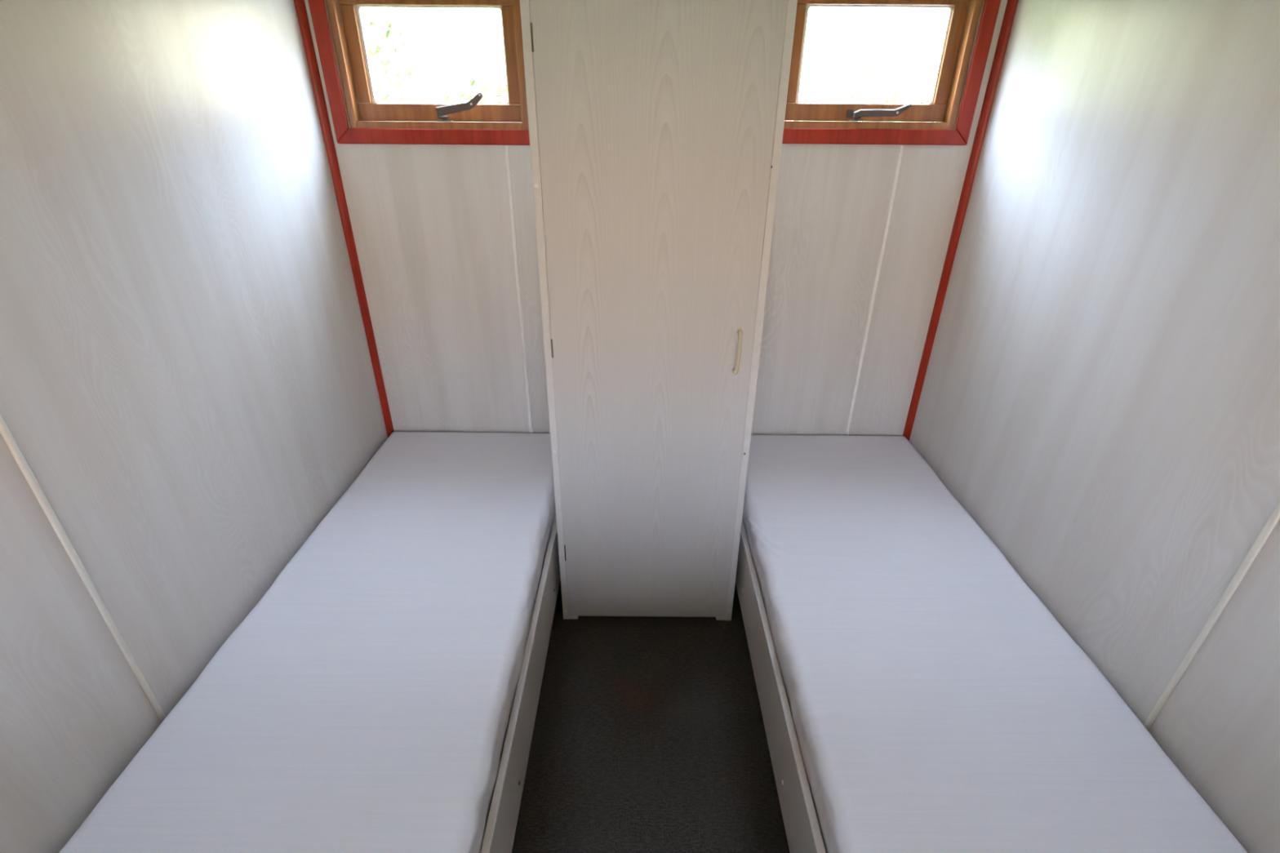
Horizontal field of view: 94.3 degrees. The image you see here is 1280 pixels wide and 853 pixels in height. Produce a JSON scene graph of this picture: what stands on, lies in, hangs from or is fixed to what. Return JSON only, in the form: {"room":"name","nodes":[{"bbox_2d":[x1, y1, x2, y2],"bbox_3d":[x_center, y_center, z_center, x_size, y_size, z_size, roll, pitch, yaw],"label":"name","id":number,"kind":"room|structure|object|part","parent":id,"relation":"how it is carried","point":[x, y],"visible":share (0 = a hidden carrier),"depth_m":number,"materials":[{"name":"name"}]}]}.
{"room":"cabin bedroom","nodes":[
{"label":"cabin bedroom","id":0,"kind":"room"},
{"bbox_2d":[0,0,387,852],"bbox_3d":[-1.060,0.290,0.378,0.060,2.180,3.896,0,28,0],"label":"wall","id":1,"kind":"structure","parent":0,"point":[188,387],"depth_m":1.24,"materials":[{"name":"laminate"}]},
{"bbox_2d":[0,413,165,722],"bbox_3d":[-1.025,-0.017,0.948,0.004,2.158,0.013,0,28,0],"label":"trim","id":2,"kind":"structure","parent":1,"relation":"attached to","point":[5,432],"depth_m":1.08,"materials":[{"name":"white wood"}]},
{"bbox_2d":[511,577,789,852],"bbox_3d":[0.026,1.290,0.901,2.248,0.060,4.026,0,28,0],"label":"floor","id":3,"kind":"structure","parent":0,"point":[649,735],"depth_m":1.63,"materials":[{"name":"carpet"}]},
{"bbox_2d":[480,511,559,852],"bbox_3d":[-0.654,0.694,1.631,0.751,0.311,2.021,0,28,0],"label":"frame","id":4,"kind":"object","parent":3,"relation":"on","point":[500,828],"visible":0.2,"depth_m":1.44,"materials":[{"name":"laminate"}]},
{"bbox_2d":[58,431,555,852],"bbox_3d":[-0.657,0.528,1.569,0.729,0.132,1.983,0,28,0],"label":"mattress","id":5,"kind":"object","parent":4,"relation":"on","point":[364,703],"visible":0.93,"depth_m":1.33,"materials":[{"name":"fabric"}]},
{"bbox_2d":[520,0,797,620],"bbox_3d":[0.034,-0.389,1.829,0.576,2.060,0.677,0,28,0],"label":"wardrobe","id":6,"kind":"object","parent":3,"relation":"on","point":[656,126],"visible":1,"depth_m":1.48,"materials":[{"name":"laminate"}]},
{"bbox_3d":[-0.244,-0.400,1.845,0.020,2.060,0.640,0,28,0],"label":"panel","id":7,"kind":"part","parent":6,"relation":"part of","materials":[{"name":"laminate"}]},
{"bbox_3d":[0.259,-0.192,1.568,0.019,0.125,0.034,0,28,0],"label":"handle","id":8,"kind":"part","parent":6,"relation":"part of","materials":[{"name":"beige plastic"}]},
{"bbox_3d":[0.312,-0.395,1.845,0.020,2.060,0.640,0,28,0],"label":"panel","id":9,"kind":"part","parent":6,"relation":"part of","materials":[{"name":"laminate"}]},
{"bbox_2d":[735,518,826,852],"bbox_3d":[0.710,0.705,1.632,0.760,0.311,2.021,0,28,0],"label":"frame","id":10,"kind":"object","parent":3,"relation":"on","point":[802,830],"visible":0.23,"depth_m":1.44,"materials":[{"name":"laminate"}]},
{"bbox_2d":[742,435,1247,852],"bbox_3d":[0.718,0.536,1.569,0.738,0.138,1.983,0,28,0],"label":"mattress","id":11,"kind":"object","parent":10,"relation":"on","point":[937,704],"visible":0.91,"depth_m":1.34,"materials":[{"name":"fabric"}]},
{"bbox_2d":[304,0,1007,435],"bbox_3d":[0.040,-0.617,2.138,2.248,2.180,0.070,0,28,0],"label":"wall","id":12,"kind":"structure","parent":0,"point":[431,224],"depth_m":2.14,"materials":[{"name":"laminate"}]},
{"bbox_2d":[293,0,394,437],"bbox_3d":[-1.013,-0.605,2.096,0.021,2.179,0.021,0,28,0],"label":"trim","id":13,"kind":"structure","parent":12,"relation":"attached to","point":[300,7],"depth_m":2.01,"materials":[{"name":"red wood"}]},
{"bbox_2d":[307,0,529,145],"bbox_3d":[-0.645,-1.156,1.850,0.673,0.498,0.082,0,28,0],"label":"window","id":14,"kind":"structure","parent":12,"relation":"in","point":[472,122],"depth_m":1.89,"materials":[{"name":"red wood"}]},
{"bbox_3d":[-0.645,-1.164,1.872,0.530,0.360,0.028,0,28,0],"label":"sash","id":15,"kind":"part","parent":14,"relation":"part of","materials":[{"name":"brown wood"}]},
{"bbox_3d":[-0.575,-1.024,1.890,0.150,0.065,0.016,0,28,0],"label":"stay arm","id":16,"kind":"part","parent":14,"relation":"part of","materials":[{"name":"metal"}]},
{"bbox_3d":[-0.503,-1.047,1.878,0.016,0.016,0.020,0,28,0],"label":"knob","id":17,"kind":"part","parent":14,"relation":"part of","materials":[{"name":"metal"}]},
{"bbox_2d":[504,145,533,433],"bbox_3d":[-0.444,-0.287,2.269,0.013,1.424,0.004,0,28,0],"label":"trim","id":18,"kind":"structure","parent":12,"relation":"attached to","point":[506,148],"depth_m":2.15,"materials":[{"name":"white wood"}]},
{"bbox_2d":[845,145,904,435],"bbox_3d":[0.852,-0.281,2.268,0.013,1.435,0.004,0,28,0],"label":"trim","id":19,"kind":"structure","parent":12,"relation":"attached to","point":[901,148],"depth_m":2.14,"materials":[{"name":"white wood"}]},
{"bbox_2d":[782,0,1000,145],"bbox_3d":[0.727,-1.154,1.846,0.673,0.498,0.082,0,28,0],"label":"window","id":20,"kind":"structure","parent":12,"relation":"in","point":[933,122],"depth_m":1.90,"materials":[{"name":"red wood"}]},
{"bbox_3d":[0.681,-1.014,1.925,0.020,0.024,0.008,0,28,0],"label":"keep plate","id":21,"kind":"part","parent":20,"relation":"part of","materials":[{"name":"metal"}]},
{"bbox_3d":[0.771,-1.008,1.894,0.172,0.037,0.016,0,28,0],"label":"stay arm","id":22,"kind":"part","parent":20,"relation":"part of","materials":[{"name":"metal"}]},
{"bbox_2d":[902,0,1017,440],"bbox_3d":[1.093,-0.587,2.098,0.021,2.179,0.021,0,28,0],"label":"trim","id":23,"kind":"structure","parent":12,"relation":"attached to","point":[1009,15],"depth_m":2.00,"materials":[{"name":"red wood"}]},
{"bbox_2d":[909,0,1279,852],"bbox_3d":[1.128,0.308,0.380,0.060,2.180,3.896,0,28,0],"label":"wall","id":24,"kind":"structure","parent":0,"point":[1100,395],"depth_m":1.31,"materials":[{"name":"laminate"}]},
{"bbox_2d":[1143,502,1279,730],"bbox_3d":[1.098,0.002,0.946,0.004,2.158,0.013,0,28,0],"label":"trim","id":25,"kind":"structure","parent":24,"relation":"attached to","point":[1273,519],"depth_m":1.13,"materials":[{"name":"white wood"}]},
{"label":"outside","id":26,"kind":"structure","parent":0,"visible":0},
{"bbox_3d":[0.001,-0.643,5.303,60.000,0.100,70.000,0,28,0],"label":"ground","id":27,"kind":"structure","parent":26,"visible":0},
{"bbox_2d":[360,7,432,121],"bbox_3d":[-4.250,-4.056,6.811,3.640,4.501,3.003,0,28,0],"label":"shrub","id":28,"kind":"object","parent":27,"relation":"on","point":[390,41],"visible":0.09,"depth_m":6.59,"materials":[{"name":"green plant"}]},
{"bbox_2d":[425,61,510,122],"bbox_3d":[-2.558,-5.133,10.871,3.112,2.690,1.960,0,28,0],"label":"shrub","id":29,"kind":"object","parent":27,"relation":"on","point":[457,91],"visible":0.13,"depth_m":10.20,"materials":[{"name":"green plant"}]},
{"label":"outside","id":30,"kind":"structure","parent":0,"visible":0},
{"bbox_3d":[4.226,-4.427,12.507,6.600,0.014,21.700,0,28,0],"label":"path","id":31,"kind":"object","parent":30,"visible":0},
{"bbox_2d":[806,66,935,121],"bbox_3d":[3.419,-3.779,8.619,3.172,2.462,1.996,0,28,0],"label":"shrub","id":32,"kind":"object","parent":31,"relation":"on","point":[899,87],"visible":0.1,"depth_m":7.95,"materials":[{"name":"green plant"}]}
]}

